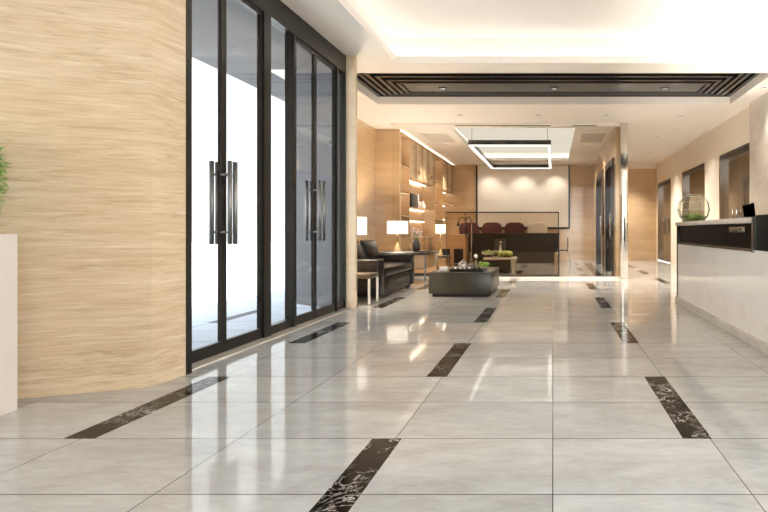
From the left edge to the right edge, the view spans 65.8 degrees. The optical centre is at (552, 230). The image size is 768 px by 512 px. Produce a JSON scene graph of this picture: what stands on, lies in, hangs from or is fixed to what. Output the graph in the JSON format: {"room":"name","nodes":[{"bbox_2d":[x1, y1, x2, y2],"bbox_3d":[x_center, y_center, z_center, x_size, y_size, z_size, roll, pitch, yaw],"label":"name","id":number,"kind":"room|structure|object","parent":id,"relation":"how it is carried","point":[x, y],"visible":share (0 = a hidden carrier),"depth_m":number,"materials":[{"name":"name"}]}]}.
{"room":"lobby","nodes":[
{"label":"lobby","id":0,"kind":"room"},
{"bbox_2d":[0,0,185,398],"bbox_3d":[-4.114,-0.660,3.391,3.177,3.420,0.408,0,0,-23],"label":"wall","id":1,"kind":"structure","parent":0,"point":[93,92],"depth_m":3.64,"materials":[{"name":"wood"}]},
{"bbox_2d":[186,0,191,374],"bbox_3d":[-2.708,-0.660,4.106,0.064,3.420,0.069,0,0,0],"label":"trim","id":2,"kind":"structure","parent":1,"relation":"attached to","point":[188,2],"depth_m":4.10,"materials":[{"name":"brown metal"}]},
{"bbox_2d":[192,0,231,362],"bbox_3d":[-2.822,-0.545,4.473,0.193,3.163,0.629,0,0,0],"label":"door","id":3,"kind":"structure","parent":1,"relation":"in","point":[198,354],"depth_m":4.75,"materials":[{"name":"brown metal"}]},
{"bbox_2d":[215,0,261,351],"bbox_3d":[-2.822,-0.545,5.105,0.193,3.163,0.624,0,0,0],"label":"door","id":4,"kind":"structure","parent":1,"relation":"in","point":[244,338],"depth_m":5.09,"materials":[{"name":"brown metal"}]},
{"bbox_2d":[271,319,291,333],"bbox_3d":[-2.855,-0.547,5.795,0.070,3.166,0.490,0,0,0],"label":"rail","id":5,"kind":"structure","parent":1,"relation":"in","point":[284,324],"depth_m":5.80,"materials":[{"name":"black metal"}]},
{"bbox_2d":[297,38,321,324],"bbox_3d":[-2.822,-0.545,6.365,0.193,3.163,0.524,0,0,0],"label":"door","id":6,"kind":"structure","parent":1,"relation":"in","point":[304,317],"depth_m":6.59,"materials":[{"name":"brown metal"}]},
{"bbox_2d":[309,52,334,317],"bbox_3d":[-2.822,-0.545,6.935,0.193,3.163,0.604,0,0,0],"label":"door","id":7,"kind":"structure","parent":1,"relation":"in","point":[330,308],"depth_m":6.78,"materials":[{"name":"brown metal"}]},
{"bbox_2d":[297,62,375,305],"bbox_3d":[-3.994,-0.660,10.183,1.039,3.420,5.588,0,0,-13],"label":"wall","id":8,"kind":"structure","parent":0,"point":[366,134],"depth_m":8.00,"materials":[{"name":"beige wood"}]},
{"bbox_2d":[192,308,352,370],"bbox_3d":[-2.815,1.044,5.838,0.210,0.012,3.445,0,0,0],"label":"trim","id":9,"kind":"structure","parent":8,"relation":"attached to","point":[212,359],"depth_m":5.25,"materials":[{"name":"grey stone"}]},
{"bbox_2d":[247,0,345,337],"bbox_3d":[-2.850,-0.659,5.832,0.100,3.419,3.455,0,0,0],"label":"door frame","id":10,"kind":"structure","parent":8,"relation":"attached to","point":[276,13],"depth_m":6.04,"materials":[{"name":"black metal"}]},
{"bbox_2d":[338,301,343,309],"bbox_3d":[-2.855,-0.547,7.410,0.070,3.166,0.240,0,0,0],"label":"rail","id":11,"kind":"structure","parent":8,"relation":"in","point":[340,303],"depth_m":7.45,"materials":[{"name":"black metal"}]},
{"bbox_2d":[376,129,400,251],"bbox_3d":[-3.895,-0.660,13.050,0.650,3.420,0.100,0,0,0],"label":"wall panel","id":12,"kind":"object","parent":8,"relation":"attached to","point":[388,141],"visible":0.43,"depth_m":13.00,"materials":[{"name":"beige wood"}]},
{"bbox_2d":[346,56,356,308],"bbox_3d":[-2.736,-0.660,7.590,0.128,3.420,0.060,0,0,0],"label":"pillar","id":13,"kind":"structure","parent":0,"point":[351,61],"depth_m":7.56,"materials":[{"name":"beige wood"}]},
{"bbox_2d":[0,260,767,511],"bbox_3d":[-0.795,1.050,8.025,9.410,0.001,24.250,0,0,0],"label":"floor","id":14,"kind":"structure","parent":0,"point":[529,395],"depth_m":3.16,"materials":[{"name":"grey tile"}]},
{"bbox_2d":[0,234,16,414],"bbox_3d":[-3.373,0.534,3.000,0.455,1.032,0.560,0,0,0],"label":"planter","id":15,"kind":"object","parent":14,"relation":"on","point":[8,242],"visible":1,"depth_m":3.23,"materials":[{"name":"stone"}]},
{"bbox_2d":[0,140,10,231],"bbox_3d":[-3.366,-0.284,3.083,0.449,0.711,0.648,0,0,0],"label":"bush","id":16,"kind":"object","parent":15,"relation":"on","point":[4,178],"visible":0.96,"depth_m":3.31,"materials":[{"name":"green plant"}]},
{"bbox_2d":[357,272,377,303],"bbox_3d":[-2.840,0.835,8.190,0.440,0.430,0.400,0,0,0],"label":"end table","id":17,"kind":"object","parent":14,"relation":"on","point":[360,275],"visible":0.54,"depth_m":8.02,"materials":[{"name":"brown wood"}]},
{"bbox_2d":[357,217,366,272],"bbox_3d":[-2.945,0.207,8.190,0.410,0.825,0.410,0,0,0],"label":"table lamp","id":18,"kind":"object","parent":17,"relation":"on","point":[361,221],"visible":0.17,"depth_m":8.10,"materials":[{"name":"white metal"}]},
{"bbox_2d":[357,240,413,299],"bbox_3d":[-3.105,0.604,9.565,0.950,0.892,2.190,0,0,0],"label":"sofa","id":19,"kind":"object","parent":14,"relation":"on","point":[395,271],"visible":0.64,"depth_m":9.31,"materials":[{"name":"black leather"}]},
{"bbox_2d":[357,240,364,258],"bbox_3d":[-3.275,0.360,9.185,0.215,0.440,0.830,0,0,0],"label":"cushion","id":20,"kind":"object","parent":19,"relation":"on","point":[360,255],"depth_m":9.29,"materials":[{"name":"black leather"}]},
{"bbox_2d":[360,240,379,258],"bbox_3d":[-3.275,0.360,10.027,0.215,0.440,0.825,0,0,0],"label":"cushion","id":21,"kind":"object","parent":19,"relation":"on","point":[369,247],"depth_m":9.84,"materials":[{"name":"black leather"}]},
{"bbox_2d":[384,262,411,276],"bbox_3d":[-2.995,0.652,9.605,0.730,0.155,1.678,0,0,0],"label":"seat cushion","id":22,"kind":"object","parent":19,"relation":"on","point":[391,269],"depth_m":9.59,"materials":[{"name":"black leather"}]},
{"bbox_2d":[379,251,438,284],"bbox_3d":[-3.045,0.740,11.545,1.150,0.620,1.230,0,0,0],"label":"console table","id":23,"kind":"object","parent":14,"relation":"on","point":[422,260],"visible":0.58,"depth_m":11.13,"materials":[{"name":"brown wood"}]},
{"bbox_2d":[387,221,407,251],"bbox_3d":[-3.270,0.110,11.750,0.430,0.640,0.430,0,0,0],"label":"table lamp","id":24,"kind":"object","parent":23,"relation":"on","point":[393,227],"visible":1,"depth_m":11.58,"materials":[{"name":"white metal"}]},
{"bbox_2d":[410,228,422,251],"bbox_3d":[-2.829,0.182,11.552,0.286,0.496,0.266,0,0,0],"label":"flower vase","id":25,"kind":"object","parent":23,"relation":"on","point":[415,243],"visible":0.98,"depth_m":11.49,"materials":[{"name":"grey ceramic"}]},
{"bbox_2d":[401,236,431,250],"bbox_3d":[-3.752,0.600,14.810,0.405,0.900,3.380,0,0,0],"label":"base cabinet","id":26,"kind":"object","parent":14,"relation":"on","point":[425,241],"visible":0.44,"depth_m":15.05,"materials":[{"name":"brown wood"}]},
{"bbox_2d":[401,134,409,236],"bbox_3d":[-3.763,-1.080,13.520,0.385,2.460,0.800,0,0,0],"label":"shelf unit","id":27,"kind":"object","parent":26,"relation":"on","point":[405,142],"visible":0.29,"depth_m":13.89,"materials":[{"name":"brown wood"}]},
{"bbox_2d":[410,183,433,235],"bbox_3d":[-3.772,-0.593,15.415,0.365,1.485,2.930,0,0,0],"label":"display shelf","id":28,"kind":"object","parent":26,"relation":"on","point":[416,214],"visible":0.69,"depth_m":16.00,"materials":[{"name":"brown wood"}]},
{"bbox_2d":[410,193,418,207],"bbox_3d":[-3.697,-0.800,14.510,0.245,0.360,0.820,0,0,0],"label":"display box","id":29,"kind":"object","parent":28,"relation":"on","point":[414,198],"visible":0.57,"depth_m":14.44,"materials":[{"name":"black metal"}]},
{"bbox_2d":[414,255,450,274],"bbox_3d":[-2.935,0.823,13.438,0.850,0.455,0.585,0,0,0],"label":"base cabinet","id":30,"kind":"object","parent":14,"relation":"on","point":[441,259],"visible":0.19,"depth_m":13.15,"materials":[{"name":"brown wood"}]},
{"bbox_2d":[436,224,445,255],"bbox_3d":[-2.700,0.217,13.420,0.240,0.755,0.240,0,0,0],"label":"table lamp","id":31,"kind":"object","parent":30,"relation":"on","point":[440,228],"visible":1,"depth_m":13.33,"materials":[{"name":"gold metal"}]},
{"bbox_2d":[432,236,433,250],"bbox_3d":[-3.752,0.600,18.260,0.405,0.900,3.480,0,0,0],"label":"base cabinet","id":32,"kind":"object","parent":14,"relation":"on","point":[432,236],"visible":0.08,"depth_m":16.62,"materials":[{"name":"brown wood"}]},
{"bbox_2d":[422,156,442,235],"bbox_3d":[-3.763,-1.080,17.520,0.385,2.460,1.200,0,0,0],"label":"shelf unit","id":33,"kind":"object","parent":32,"relation":"on","point":[432,195],"visible":0.56,"depth_m":16.92,"materials":[{"name":"brown wood"}]},
{"bbox_2d":[443,203,452,219],"bbox_3d":[-3.772,-0.593,19.065,0.365,1.485,1.830,0,0,0],"label":"display shelf","id":34,"kind":"object","parent":32,"relation":"on","point":[444,204],"visible":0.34,"depth_m":19.43,"materials":[{"name":"brown wood"}]},
{"bbox_2d":[434,234,468,266],"bbox_3d":[-2.950,0.570,16.247,0.920,0.960,0.525,0,0,0],"label":"sideboard","id":35,"kind":"object","parent":14,"relation":"on","point":[457,244],"visible":0.61,"depth_m":16.00,"materials":[{"name":"brown wood"}]},
{"bbox_2d":[428,267,498,296],"bbox_3d":[-1.480,0.854,9.530,0.998,0.392,1.348,0,0,0],"label":"coffee table","id":36,"kind":"object","parent":14,"relation":"on","point":[441,284],"visible":0.84,"depth_m":8.86,"materials":[{"name":"black paint"}]},
{"bbox_2d":[440,267,447,271],"bbox_3d":[-1.778,0.621,9.105,0.125,0.075,0.110,0,0,0],"label":"tissue box","id":37,"kind":"object","parent":36,"relation":"on","point":[442,269],"visible":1,"depth_m":9.05,"materials":[{"name":"white ceramic"}]},
{"bbox_2d":[449,267,486,271],"bbox_3d":[-1.390,0.633,9.200,0.540,0.050,0.500,0,0,0],"label":"tray","id":38,"kind":"object","parent":36,"relation":"on","point":[451,269],"visible":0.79,"depth_m":8.95,"materials":[{"name":"black metal"}]},
{"bbox_2d":[455,260,470,268],"bbox_3d":[-1.497,0.560,9.270,0.217,0.172,0.184,0,0,-40],"label":"teapot","id":39,"kind":"object","parent":38,"relation":"on","point":[462,263],"visible":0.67,"depth_m":9.22,"materials":[{"name":"silver metal"}]},
{"bbox_2d":[473,254,478,268],"bbox_3d":[-1.262,0.512,9.130,0.100,0.268,0.100,0,0,0],"label":"glass bottle","id":40,"kind":"object","parent":38,"relation":"on","point":[475,264],"visible":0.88,"depth_m":9.10,"materials":[{"name":"clear glass"}]},
{"bbox_2d":[479,261,488,268],"bbox_3d":[-1.153,0.576,9.303,0.207,0.139,0.201,0,0,0],"label":"potted plant","id":41,"kind":"object","parent":38,"relation":"on","point":[482,266],"visible":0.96,"depth_m":9.27,"materials":[{"name":"green plant"}]},
{"bbox_2d":[457,213,471,266],"bbox_3d":[-2.061,0.309,13.400,0.512,1.482,0.300,0,0,0],"label":"floor lamp","id":42,"kind":"object","parent":14,"relation":"on","point":[465,218],"visible":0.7,"depth_m":13.39,"materials":[{"name":"black metal"}]},
{"bbox_2d":[459,222,478,233],"bbox_3d":[-2.960,0.371,19.472,0.700,1.362,0.585,0,0,0],"label":"chair","id":43,"kind":"object","parent":14,"relation":"on","point":[475,227],"visible":0.2,"depth_m":19.64,"materials":[{"name":"red fabric"}]},
{"bbox_2d":[482,222,501,232],"bbox_3d":[-2.150,0.371,19.472,0.700,1.362,0.585,0,0,0],"label":"chair","id":44,"kind":"object","parent":14,"relation":"on","point":[489,227],"visible":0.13,"depth_m":19.64,"materials":[{"name":"red fabric"}]},
{"bbox_2d":[494,239,504,255],"bbox_3d":[-1.715,0.660,18.050,0.330,0.780,0.300,0,0,0],"label":"pedestal","id":45,"kind":"object","parent":14,"relation":"on","point":[497,243],"visible":0.44,"depth_m":17.90,"materials":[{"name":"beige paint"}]},
{"bbox_2d":[483,256,517,272],"bbox_3d":[-1.330,0.855,14.350,0.820,0.390,0.800,0,0,0],"label":"coffee table","id":46,"kind":"object","parent":14,"relation":"on","point":[505,264],"visible":0.85,"depth_m":14.00,"materials":[{"name":"brown wood"}]},
{"bbox_2d":[481,250,498,256],"bbox_3d":[-1.607,0.569,14.146,0.470,0.183,0.457,0,0,0],"label":"flower bowl","id":47,"kind":"object","parent":46,"relation":"on","point":[490,253],"visible":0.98,"depth_m":14.08,"materials":[{"name":"green plant"}]},
{"bbox_3d":[-1.200,0.648,14.150,0.410,0.024,0.410,0,0,0],"label":"fruit plate","id":48,"kind":"object","parent":46,"relation":"on","visible":0},
{"bbox_2d":[498,251,504,255],"bbox_3d":[-1.300,0.569,14.100,0.180,0.166,0.178,0,0,0],"label":"apple","id":49,"kind":"object","parent":48,"relation":"on","point":[500,253],"visible":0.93,"depth_m":14.04,"materials":[{"name":"green food"}]},
{"bbox_2d":[506,250,512,255],"bbox_3d":[-1.100,0.569,14.100,0.180,0.166,0.178,0,0,0],"label":"apple","id":50,"kind":"object","parent":48,"relation":"on","point":[508,253],"visible":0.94,"depth_m":14.04,"materials":[{"name":"green food"}]},
{"bbox_2d":[446,212,558,275],"bbox_3d":[-1.153,0.305,12.750,2.575,1.490,0.100,0,0,0],"label":"glass screen","id":51,"kind":"object","parent":14,"relation":"on","point":[446,212],"visible":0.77,"depth_m":12.73,"materials":[{"name":"black metal"}]},
{"bbox_2d":[391,123,619,278],"bbox_3d":[-1.042,-0.659,12.297,5.035,3.419,0.105,0,0,0],"label":"glass wall","id":52,"kind":"structure","parent":14,"relation":"on","point":[392,124],"depth_m":12.25,"materials":[{"name":"clear glass"}]},
{"bbox_2d":[466,233,559,262],"bbox_3d":[-1.325,0.557,18.630,3.110,0.985,0.740,0,0,0],"label":"desk","id":53,"kind":"object","parent":14,"relation":"on","point":[529,247],"visible":0.74,"depth_m":18.28,"materials":[{"name":"brown wood"}]},
{"bbox_2d":[505,222,524,232],"bbox_3d":[-1.350,0.371,19.472,0.700,1.362,0.585,0,0,0],"label":"chair","id":54,"kind":"object","parent":14,"relation":"on","point":[512,227],"visible":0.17,"depth_m":19.64,"materials":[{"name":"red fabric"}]},
{"bbox_2d":[527,222,546,232],"bbox_3d":[-0.550,0.371,19.472,0.700,1.362,0.585,0,0,0],"label":"chair","id":55,"kind":"object","parent":14,"relation":"on","point":[535,227],"visible":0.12,"depth_m":19.64,"materials":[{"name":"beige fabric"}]},
{"bbox_2d":[556,237,570,264],"bbox_3d":[0.325,0.621,17.500,0.472,0.862,0.400,0,0,0],"label":"chair","id":56,"kind":"object","parent":14,"relation":"on","point":[567,237],"visible":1,"depth_m":17.32,"materials":[{"name":"metal"}]},
{"bbox_2d":[619,123,627,278],"bbox_3d":[1.558,-0.660,12.330,0.165,3.420,0.220,0,0,0],"label":"column","id":57,"kind":"structure","parent":14,"relation":"on","point":[623,129],"depth_m":12.22,"materials":[{"name":"metal"}]},
{"bbox_2d":[675,214,767,354],"bbox_3d":[2.308,0.453,5.480,0.985,1.195,5.760,0,0,0],"label":"reception desk","id":58,"kind":"object","parent":14,"relation":"on","point":[722,274],"depth_m":5.95,"materials":[{"name":"beige stone"}]},
{"bbox_2d":[677,194,709,221],"bbox_3d":[2.047,-0.326,8.100,0.462,0.395,0.469,0,0,0],"label":"glass bowl","id":59,"kind":"object","parent":58,"relation":"on","point":[693,207],"visible":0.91,"depth_m":7.94,"materials":[{"name":"clear glass"}]},
{"bbox_2d":[675,217,750,225],"bbox_3d":[2.205,-0.102,6.755,0.750,0.053,3.210,0,0,0],"label":"countertop","id":60,"kind":"structure","parent":58,"relation":"on","point":[748,219],"depth_m":6.25,"materials":[{"name":"grey stone"}]},
{"bbox_2d":[729,226,745,232],"bbox_3d":[1.886,-0.015,5.745,0.028,0.060,0.490,0,0,0],"label":"sign holder","id":61,"kind":"object","parent":58,"relation":"attached to","point":[742,229],"visible":1,"depth_m":5.65,"materials":[{"name":"grey metal"}]},
{"bbox_2d":[738,203,755,217],"bbox_3d":[1.959,-0.208,5.620,0.152,0.160,0.160,0,0,0],"label":"monitor","id":62,"kind":"object","parent":58,"relation":"on","point":[749,209],"visible":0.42,"depth_m":5.56,"materials":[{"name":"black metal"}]},
{"bbox_2d":[271,0,767,164],"bbox_3d":[-0.845,-2.595,8.050,9.510,0.450,24.300,0,0,0],"label":"ceiling","id":63,"kind":"structure","parent":0,"point":[384,36],"depth_m":8.03,"materials":[{"name":"beige paint"}]},
{"bbox_2d":[419,133,456,142],"bbox_3d":[-2.900,-2.364,14.200,0.700,0.012,1.400,0,0,0],"label":"ceiling vent","id":64,"kind":"object","parent":63,"relation":"in","point":[432,137],"visible":1,"depth_m":14.13,"materials":[{"name":"beige paint"}]},
{"bbox_2d":[468,128,551,168],"bbox_3d":[-1.090,-2.395,16.600,2.080,0.510,5.200,0,0,0],"label":"pendant light","id":65,"kind":"object","parent":63,"relation":"hanging from","point":[473,144],"visible":0.95,"depth_m":14.04,"materials":[{"name":"black metal"}]},
{"bbox_2d":[469,145,550,168],"bbox_3d":[-1.090,-2.150,16.600,2.056,0.020,5.176,0,0,0],"label":"diffuser","id":66,"kind":"object","parent":65,"relation":"attached to","point":[473,147],"depth_m":18.24,"materials":[{"name":"white plastic"}]},
{"bbox_2d":[455,128,568,156],"bbox_3d":[-0.925,-2.585,15.775,3.270,0.230,6.230,0,0,0],"label":"ceiling recess","id":67,"kind":"object","parent":63,"relation":"on","point":[559,137],"depth_m":15.88,"materials":[{"name":"white paint"}]},
{"bbox_2d":[357,73,759,96],"bbox_3d":[0.015,-2.596,9.420,6.588,0.177,2.078,0,0,0],"label":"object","id":68,"kind":"object","parent":63,"relation":"in","point":[380,84],"visible":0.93,"depth_m":9.53,"materials":[{"name":"black metal"}]},
{"bbox_2d":[578,133,607,142],"bbox_3d":[1.000,-2.364,14.200,0.640,0.012,1.400,0,0,0],"label":"ceiling vent","id":69,"kind":"object","parent":63,"relation":"in","point":[584,137],"visible":1,"depth_m":14.13,"materials":[{"name":"beige paint"}]},
{"bbox_2d":[443,165,655,259],"bbox_3d":[-0.070,-0.660,20.100,7.960,3.420,0.140,0,0,0],"label":"wall","id":70,"kind":"structure","parent":0,"point":[463,197],"depth_m":20.05,"materials":[{"name":"orange wood"}]},
{"bbox_2d":[476,165,569,228],"bbox_3d":[-1.075,-1.210,20.024,3.370,2.280,0.049,0,0,0],"label":"wall panel","id":71,"kind":"object","parent":70,"relation":"attached to","point":[497,190],"visible":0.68,"depth_m":20.02,"materials":[{"name":"beige paint"}]},
{"bbox_2d":[592,127,618,275],"bbox_3d":[1.480,-0.660,16.250,0.160,3.420,7.600,0,0,0],"label":"wall","id":72,"kind":"structure","parent":0,"point":[610,149],"depth_m":13.14,"materials":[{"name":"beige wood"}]},
{"bbox_2d":[596,169,603,268],"bbox_3d":[1.465,-0.325,16.650,0.190,2.750,2.500,0,0,0],"label":"door","id":73,"kind":"structure","parent":72,"relation":"in","point":[600,178],"depth_m":17.05,"materials":[{"name":"black metal"}]},
{"bbox_2d":[605,158,612,275],"bbox_3d":[1.465,-0.325,13.850,0.190,2.750,1.800,0,0,0],"label":"door","id":74,"kind":"structure","parent":72,"relation":"in","point":[609,167],"depth_m":14.34,"materials":[{"name":"black metal"}]},
{"bbox_2d":[656,105,749,265],"bbox_3d":[3.810,-0.660,15.225,0.200,3.420,9.650,0,0,0],"label":"wall","id":75,"kind":"structure","parent":0,"point":[734,132],"depth_m":13.50,"materials":[{"name":"beige paint"}]},
{"bbox_2d":[658,178,670,263],"bbox_3d":[3.785,-0.310,18.650,0.170,2.720,2.200,0,0,0],"label":"door","id":76,"kind":"structure","parent":75,"relation":"in","point":[664,188],"depth_m":19.04,"materials":[{"name":"brown wood"}]},
{"bbox_2d":[682,163,704,221],"bbox_3d":[3.785,-0.310,14.820,0.170,2.720,2.400,0,0,0],"label":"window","id":77,"kind":"structure","parent":75,"relation":"in","point":[693,179],"depth_m":15.00,"materials":[{"name":"brown metal"}]},
{"bbox_2d":[719,142,749,218],"bbox_3d":[3.785,-0.310,11.455,0.170,2.720,1.990,0,0,0],"label":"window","id":78,"kind":"structure","parent":75,"relation":"in","point":[734,165],"depth_m":11.63,"materials":[{"name":"brown metal"}]},
{"bbox_2d":[750,92,767,214],"bbox_3d":[3.785,-0.660,3.150,0.250,3.420,14.500,0,0,0],"label":"wall","id":79,"kind":"structure","parent":0,"point":[758,108],"depth_m":9.90,"materials":[{"name":"beige paint"}]},
{"bbox_3d":[-4.005,-0.660,16.575,0.090,3.420,6.950,0,0,0],"label":"wall","id":80,"kind":"structure","parent":0,"visible":0},
{"bbox_2d":[410,140,434,186],"bbox_3d":[-3.745,-1.824,15.420,0.420,0.972,2.980,0,0,0],"label":"upper cabinet","id":81,"kind":"object","parent":80,"relation":"attached to","point":[422,161],"visible":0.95,"depth_m":15.28,"materials":[{"name":"brown wood"}]},
{"bbox_2d":[401,131,453,166],"bbox_3d":[-3.752,-2.312,16.575,0.405,0.045,6.950,0,0,0],"label":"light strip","id":82,"kind":"structure","parent":80,"relation":"attached to","point":[404,134],"depth_m":15.51,"materials":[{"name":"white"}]},
{"bbox_2d":[443,161,452,193],"bbox_3d":[-3.745,-1.824,19.065,0.420,0.972,1.870,0,0,0],"label":"upper cabinet","id":83,"kind":"object","parent":80,"relation":"attached to","point":[447,169],"visible":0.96,"depth_m":19.09,"materials":[{"name":"brown wood"}]},
{"label":"outside","id":84,"kind":"structure","parent":0,"visible":0},
{"bbox_2d":[192,243,284,308],"bbox_3d":[0.000,1.250,0.000,120.000,0.001,120.000,0,0,0],"label":"ground","id":85,"kind":"structure","parent":84,"point":[241,257],"depth_m":17.24,"materials":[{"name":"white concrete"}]},
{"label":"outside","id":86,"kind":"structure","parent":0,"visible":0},
{"bbox_2d":[192,289,323,349],"bbox_3d":[-3.890,1.160,0.000,2.120,0.180,60.000,0,0,0],"label":"pavement","id":87,"kind":"structure","parent":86,"point":[241,313],"depth_m":6.99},
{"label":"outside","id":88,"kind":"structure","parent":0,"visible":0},
{"bbox_2d":[192,0,319,101],"bbox_3d":[-3.910,-2.535,15.050,2.020,0.330,21.900,0,0,0],"label":"roof","id":89,"kind":"structure","parent":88,"point":[241,22],"depth_m":7.10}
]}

